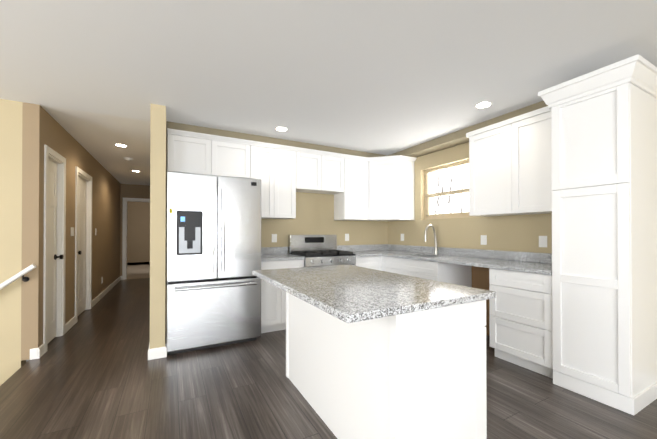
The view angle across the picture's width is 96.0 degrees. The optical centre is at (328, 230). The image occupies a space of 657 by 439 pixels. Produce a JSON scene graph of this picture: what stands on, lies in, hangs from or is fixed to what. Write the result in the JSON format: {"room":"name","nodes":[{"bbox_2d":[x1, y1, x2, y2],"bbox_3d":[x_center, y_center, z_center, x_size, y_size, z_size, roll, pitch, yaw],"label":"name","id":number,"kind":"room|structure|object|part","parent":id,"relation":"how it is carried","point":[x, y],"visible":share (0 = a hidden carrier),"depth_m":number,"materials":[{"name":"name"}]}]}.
{"room":"kitchen","nodes":[
{"label":"kitchen","id":0,"kind":"room"},
{"bbox_2d":[0,99,25,384],"bbox_3d":[-4.208,0.780,2.167,2.890,4.000,0.120,0,0,-28],"label":"wall","id":1,"kind":"structure","parent":0,"point":[11,363],"depth_m":2.76,"materials":[{"name":"beige paint"}]},
{"bbox_2d":[0,264,35,289],"bbox_3d":[-3.614,1.081,2.365,1.900,1.532,0.085,0,0,-28],"label":"stair handrail","id":2,"kind":"object","parent":1,"relation":"attached to","point":[22,273],"visible":1,"depth_m":2.73,"materials":[{"name":"white wood"}]},
{"bbox_2d":[21,102,120,360],"bbox_3d":[-4.102,0.023,5.165,0.120,2.450,5.300,0,0,-28],"label":"wall","id":3,"kind":"structure","parent":0,"point":[41,127],"depth_m":3.29,"materials":[{"name":"beige paint"}]},
{"bbox_2d":[43,145,65,352],"bbox_3d":[-3.055,0.189,3.224,0.136,2.095,0.640,0,0,-28],"label":"door frame","id":4,"kind":"structure","parent":3,"relation":"attached to","point":[54,156],"depth_m":3.44,"materials":[{"name":"white wood"}]},
{"bbox_2d":[47,159,63,343],"bbox_3d":[-3.030,0.226,3.237,0.105,1.997,0.468,0,0,-28],"label":"hall door","id":5,"kind":"structure","parent":3,"relation":"in","point":[52,244],"depth_m":3.32,"materials":[{"name":"white paint"}]},
{"bbox_2d":[78,177,86,315],"bbox_3d":[-3.612,0.232,4.326,0.105,1.997,0.718,0,0,-28],"label":"hall door","id":6,"kind":"structure","parent":3,"relation":"in","point":[82,191],"depth_m":4.41,"materials":[{"name":"white paint"}]},
{"bbox_2d":[75,166,91,322],"bbox_3d":[-3.638,0.195,4.313,0.136,2.095,0.890,0,0,-28],"label":"door frame","id":7,"kind":"structure","parent":3,"relation":"attached to","point":[80,173],"depth_m":4.64,"materials":[{"name":"white wood"}]},
{"bbox_2d":[30,262,166,359],"bbox_3d":[-1.909,1.192,4.185,6.050,0.100,16.714,0,0,-28],"label":"baseboard","id":8,"kind":"structure","parent":3,"relation":"attached to","point":[153,353],"depth_m":2.91,"materials":[{"name":"white wood"}]},
{"bbox_2d":[120,184,149,275],"bbox_3d":[-4.895,0.039,7.814,4.200,2.450,0.120,0,0,-28],"label":"wall","id":9,"kind":"structure","parent":0,"point":[134,191],"depth_m":7.62,"materials":[{"name":"beige paint"}]},
{"bbox_2d":[123,198,149,279],"bbox_3d":[-4.888,0.216,7.809,0.900,2.095,0.136,0,0,-28],"label":"door frame","id":10,"kind":"structure","parent":9,"relation":"attached to","point":[125,200],"depth_m":7.57,"materials":[{"name":"white"}]},
{"bbox_2d":[127,264,149,278],"bbox_3d":[-5.787,1.374,9.473,4.200,0.200,3.900,0,0,-28],"label":"floor","id":11,"kind":"structure","parent":0,"point":[137,271],"depth_m":9.10,"materials":[{"name":"beige"}]},
{"bbox_2d":[127,201,149,264],"bbox_3d":[-6.683,0.059,11.156,4.200,2.450,0.100,0,0,-28],"label":"wall","id":12,"kind":"structure","parent":0,"point":[138,231],"depth_m":10.92,"materials":[{"name":"beige paint"}]},
{"bbox_2d":[150,104,166,348],"bbox_3d":[-3.027,0.024,5.434,0.130,2.450,5.840,0,0,-28],"label":"wall","id":13,"kind":"structure","parent":0,"point":[158,166],"depth_m":2.86,"materials":[{"name":"beige paint"}]},
{"bbox_2d":[166,192,387,296],"bbox_3d":[-0.431,0.018,4.407,3.480,2.450,0.120,0,0,-28],"label":"wall","id":14,"kind":"structure","parent":0,"point":[314,213],"depth_m":4.49,"materials":[{"name":"beige paint"}]},
{"bbox_2d":[167,134,249,177],"bbox_3d":[-1.451,-0.842,3.615,0.908,0.440,0.321,0,0,-28],"label":"upper cabinet","id":15,"kind":"object","parent":14,"relation":"attached to","point":[192,155],"visible":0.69,"depth_m":3.45,"materials":[{"name":"white paint"}]},
{"bbox_2d":[167,128,416,161],"bbox_3d":[-0.224,-1.085,3.908,3.348,0.048,0.422,0,0,-28],"label":"crown molding","id":16,"kind":"structure","parent":15,"relation":"on","point":[347,156],"depth_m":3.86,"materials":[{"name":"white paint"}]},
{"bbox_2d":[250,146,295,218],"bbox_3d":[-0.780,-0.609,3.972,0.607,0.900,0.321,0,0,-28],"label":"upper cabinet","id":17,"kind":"object","parent":14,"relation":"attached to","point":[273,170],"visible":0.83,"depth_m":3.84,"materials":[{"name":"white paint"}]},
{"bbox_2d":[272,234,276,241],"bbox_3d":[-0.761,0.112,4.155,0.075,0.115,0.008,0,0,-28],"label":"electrical outlet","id":18,"kind":"object","parent":14,"relation":"attached to","point":[274,237],"visible":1,"depth_m":4.15,"materials":[{"name":"white plastic"}]},
{"bbox_2d":[296,152,343,194],"bbox_3d":[-0.176,-0.807,4.296,0.757,0.500,0.321,0,0,-28],"label":"upper cabinet","id":19,"kind":"object","parent":14,"relation":"attached to","point":[319,174],"visible":0.96,"depth_m":4.16,"materials":[{"name":"white paint"}]},
{"bbox_2d":[334,158,367,220],"bbox_3d":[0.349,-0.606,4.575,0.427,0.900,0.321,0,0,-28],"label":"upper cabinet","id":20,"kind":"object","parent":14,"relation":"attached to","point":[351,202],"visible":0.92,"depth_m":4.44,"materials":[{"name":"white paint"}]},
{"bbox_2d":[360,160,413,220],"bbox_3d":[0.894,-0.605,4.689,0.636,0.900,0.636,0,0,-28],"label":"upper cabinet","id":21,"kind":"object","parent":14,"relation":"attached to","point":[390,190],"visible":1,"depth_m":4.48,"materials":[{"name":"white paint"}]},
{"bbox_2d":[167,121,387,156],"bbox_3d":[-0.387,-1.158,4.204,3.356,0.096,0.288,0,0,-28],"label":"soffit","id":22,"kind":"structure","parent":0,"point":[171,125],"depth_m":3.80,"materials":[{"name":"beige paint"}]},
{"bbox_2d":[0,278,656,438],"bbox_3d":[-0.300,1.334,2.882,4.680,0.200,12.900,0,0,-28],"label":"floor","id":23,"kind":"structure","parent":0,"point":[93,372],"depth_m":2.19,"materials":[{"name":"wood"}]},
{"bbox_2d":[166,171,260,354],"bbox_3d":[-1.317,0.324,3.384,0.935,1.824,0.786,0,0,-28],"label":"refrigerator","id":24,"kind":"object","parent":23,"relation":"on","point":[213,298],"visible":0.92,"depth_m":3.06,"materials":[{"name":"silver metal"}]},
{"bbox_3d":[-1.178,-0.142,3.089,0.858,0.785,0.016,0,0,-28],"label":"dispenser panel","id":25,"kind":"part","parent":24,"relation":"part of","materials":[{"name":"black"}]},
{"bbox_3d":[-1.147,0.076,3.072,0.798,1.041,0.073,0,0,-28],"label":"handle","id":26,"kind":"part","parent":24,"relation":"part of","materials":[{"name":"silver metal"}]},
{"bbox_2d":[261,260,303,332],"bbox_3d":[-0.714,0.805,3.840,0.605,0.868,0.601,0,0,-28],"label":"base cabinet","id":27,"kind":"object","parent":23,"relation":"on","point":[273,307],"visible":0.42,"depth_m":3.55,"materials":[{"name":"white paint"}]},
{"bbox_2d":[261,247,304,261],"bbox_3d":[-0.707,0.302,3.830,0.605,0.134,0.630,0,0,-28],"label":"countertop","id":28,"kind":"structure","parent":27,"relation":"on","point":[274,254],"depth_m":3.92,"materials":[{"name":"stone"}]},
{"bbox_2d":[288,235,355,266],"bbox_3d":[-0.087,0.654,4.120,0.752,1.174,0.674,0,0,-28],"label":"gas range","id":29,"kind":"object","parent":23,"relation":"on","point":[317,250],"visible":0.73,"depth_m":4.17,"materials":[{"name":"silver metal"}]},
{"bbox_2d":[356,256,381,270],"bbox_3d":[0.697,0.809,4.594,1.066,0.868,0.601,0,0,-28],"label":"base cabinet","id":30,"kind":"object","parent":23,"relation":"on","point":[373,262],"visible":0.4,"depth_m":4.21,"materials":[{"name":"white paint"}]},
{"bbox_2d":[337,245,380,256],"bbox_3d":[0.420,0.305,4.431,0.420,0.134,0.633,0,0,-28],"label":"countertop","id":31,"kind":"structure","parent":30,"relation":"on","point":[360,250],"depth_m":4.72,"materials":[{"name":"stone"}]},
{"bbox_2d":[376,244,399,245],"bbox_3d":[0.896,0.307,4.685,0.360,0.134,0.633,0,0,-28],"label":"countertop","id":32,"kind":"structure","parent":30,"relation":"on","point":[376,244],"depth_m":5.02,"materials":[{"name":"stone"}]},
{"bbox_2d":[373,245,551,274],"bbox_3d":[1.395,0.301,3.738,0.646,0.134,2.776,0,0,-28],"label":"countertop","id":33,"kind":"structure","parent":30,"relation":"on","point":[534,262],"depth_m":3.35,"materials":[{"name":"stone"}]},
{"bbox_2d":[424,224,440,254],"bbox_3d":[1.415,0.127,4.008,0.242,0.415,0.115,0,0,-28],"label":"faucet","id":34,"kind":"object","parent":33,"relation":"on","point":[435,237],"visible":1,"depth_m":4.05,"materials":[{"name":"silver metal"}]},
{"bbox_3d":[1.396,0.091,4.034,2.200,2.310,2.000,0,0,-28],"label":"faucet spout","id":35,"kind":"part","parent":34,"relation":"part of","materials":[{"name":"silver metal"}]},
{"bbox_2d":[286,293,486,438],"bbox_3d":[0.243,0.794,2.035,0.628,0.868,1.391,0,0,-28],"label":"kitchen island","id":36,"kind":"object","parent":23,"relation":"on","point":[374,354],"depth_m":1.48,"materials":[{"name":"white paint"}]},
{"bbox_2d":[253,265,495,324],"bbox_3d":[0.130,0.341,1.972,0.916,0.034,1.460,0,0,-28],"label":"island countertop","id":37,"kind":"structure","parent":36,"relation":"on","point":[351,294],"depth_m":1.55,"materials":[{"name":"grey stone"}]},
{"bbox_2d":[382,256,471,286],"bbox_3d":[1.279,0.806,3.998,0.601,0.868,1.034,0,0,-28],"label":"base cabinet","id":38,"kind":"object","parent":23,"relation":"on","point":[450,273],"visible":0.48,"depth_m":3.62,"materials":[{"name":"white paint"}]},
{"bbox_2d":[489,268,552,378],"bbox_3d":[1.942,0.798,2.758,0.601,0.868,0.538,0,0,-28],"label":"base cabinet","id":39,"kind":"object","parent":23,"relation":"on","point":[520,317],"visible":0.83,"depth_m":2.60,"materials":[{"name":"white paint"}]},
{"bbox_2d":[472,266,489,335],"bbox_3d":[1.929,0.807,3.408,0.012,0.859,0.612,0,0,-28],"label":"panel","id":40,"kind":"object","parent":39,"relation":"attached to","point":[480,277],"depth_m":3.54,"materials":[{"name":"brown wood"}]},
{"bbox_2d":[538,54,656,414],"bbox_3d":[2.143,0.053,2.302,0.682,2.354,0.588,0,0,-28],"label":"pantry cabinet","id":41,"kind":"object","parent":23,"relation":"on","point":[604,226],"visible":1,"depth_m":2.12,"materials":[{"name":"white paint"}]},
{"bbox_2d":[0,0,656,184],"bbox_3d":[-2.494,-1.270,3.936,7.570,0.120,16.800,0,0,-28],"label":"ceiling","id":42,"kind":"structure","parent":0,"point":[385,77],"depth_m":2.14,"materials":[{"name":"white paint"}]},
{"bbox_2d":[114,144,127,146],"bbox_3d":[-2.948,-1.203,4.202,0.170,0.006,0.170,0,0,-28],"label":"recessed light","id":43,"kind":"object","parent":42,"relation":"in","point":[120,145],"visible":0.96,"depth_m":4.19,"materials":[{"name":"white"}]},
{"bbox_2d":[123,157,133,160],"bbox_3d":[-3.349,-1.182,4.952,0.144,0.039,0.144,0,0,-28],"label":"smoke detector","id":44,"kind":"object","parent":42,"relation":"attached to","point":[127,159],"visible":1,"depth_m":4.92,"materials":[{"name":"white plastic"}]},
{"bbox_2d":[274,126,288,131],"bbox_3d":[-0.559,-1.207,3.530,0.170,0.006,0.170,0,0,-28],"label":"recessed light","id":45,"kind":"object","parent":42,"relation":"in","point":[281,128],"visible":1,"depth_m":3.51,"materials":[{"name":"white"}]},
{"bbox_2d":[474,101,492,108],"bbox_3d":[1.500,-1.211,2.861,0.170,0.006,0.170,0,0,-28],"label":"recessed light","id":46,"kind":"object","parent":42,"relation":"in","point":[482,104],"visible":1,"depth_m":2.85,"materials":[{"name":"white"}]},
{"bbox_2d":[388,101,547,157],"bbox_3d":[1.629,-1.161,3.741,0.238,0.096,2.430,0,0,-28],"label":"soffit","id":47,"kind":"structure","parent":0,"point":[456,138],"depth_m":3.71,"materials":[{"name":"beige paint"}]},
{"bbox_2d":[388,142,551,252],"bbox_3d":[2.916,0.002,1.712,0.120,2.450,7.790,0,0,-28],"label":"wall","id":48,"kind":"structure","parent":0,"point":[520,233],"depth_m":3.81,"materials":[{"name":"beige paint"}]},
{"bbox_2d":[425,160,484,219],"bbox_3d":[1.709,-0.534,4.035,0.050,0.750,1.020,0,0,-28],"label":"window","id":49,"kind":"structure","parent":48,"relation":"in","point":[428,196],"depth_m":4.18,"materials":[{"name":"beige plastic"}]},
{"bbox_2d":[481,235,486,244],"bbox_3d":[1.860,0.118,3.545,0.008,0.115,0.075,0,0,-28],"label":"electrical outlet","id":50,"kind":"object","parent":48,"relation":"attached to","point":[483,239],"visible":1,"depth_m":3.54,"materials":[{"name":"white plastic"}]},
{"bbox_2d":[469,111,552,216],"bbox_3d":[1.966,-0.615,3.019,0.321,0.900,0.955,0,0,-28],"label":"upper cabinet","id":51,"kind":"object","parent":48,"relation":"attached to","point":[510,169],"visible":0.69,"depth_m":2.94,"materials":[{"name":"white paint"}]},
{"bbox_2d":[466,106,550,137],"bbox_3d":[1.844,-1.090,2.999,0.102,0.048,0.940,0,0,-28],"label":"crown molding","id":52,"kind":"structure","parent":51,"relation":"on","point":[545,109],"depth_m":2.96,"materials":[{"name":"white paint"}]},
{"bbox_2d":[539,236,546,246],"bbox_3d":[2.162,0.115,2.981,0.008,0.115,0.075,0,0,-28],"label":"electrical outlet","id":53,"kind":"object","parent":48,"relation":"attached to","point":[542,241],"visible":1,"depth_m":2.98,"materials":[{"name":"white plastic"}]},
{"label":"outside","id":54,"kind":"structure","parent":0,"visible":0},
{"bbox_2d":[429,164,468,213],"bbox_3d":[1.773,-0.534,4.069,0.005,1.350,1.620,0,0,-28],"label":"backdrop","id":55,"kind":"structure","parent":54,"point":[452,179],"depth_m":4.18,"materials":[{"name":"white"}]}
]}

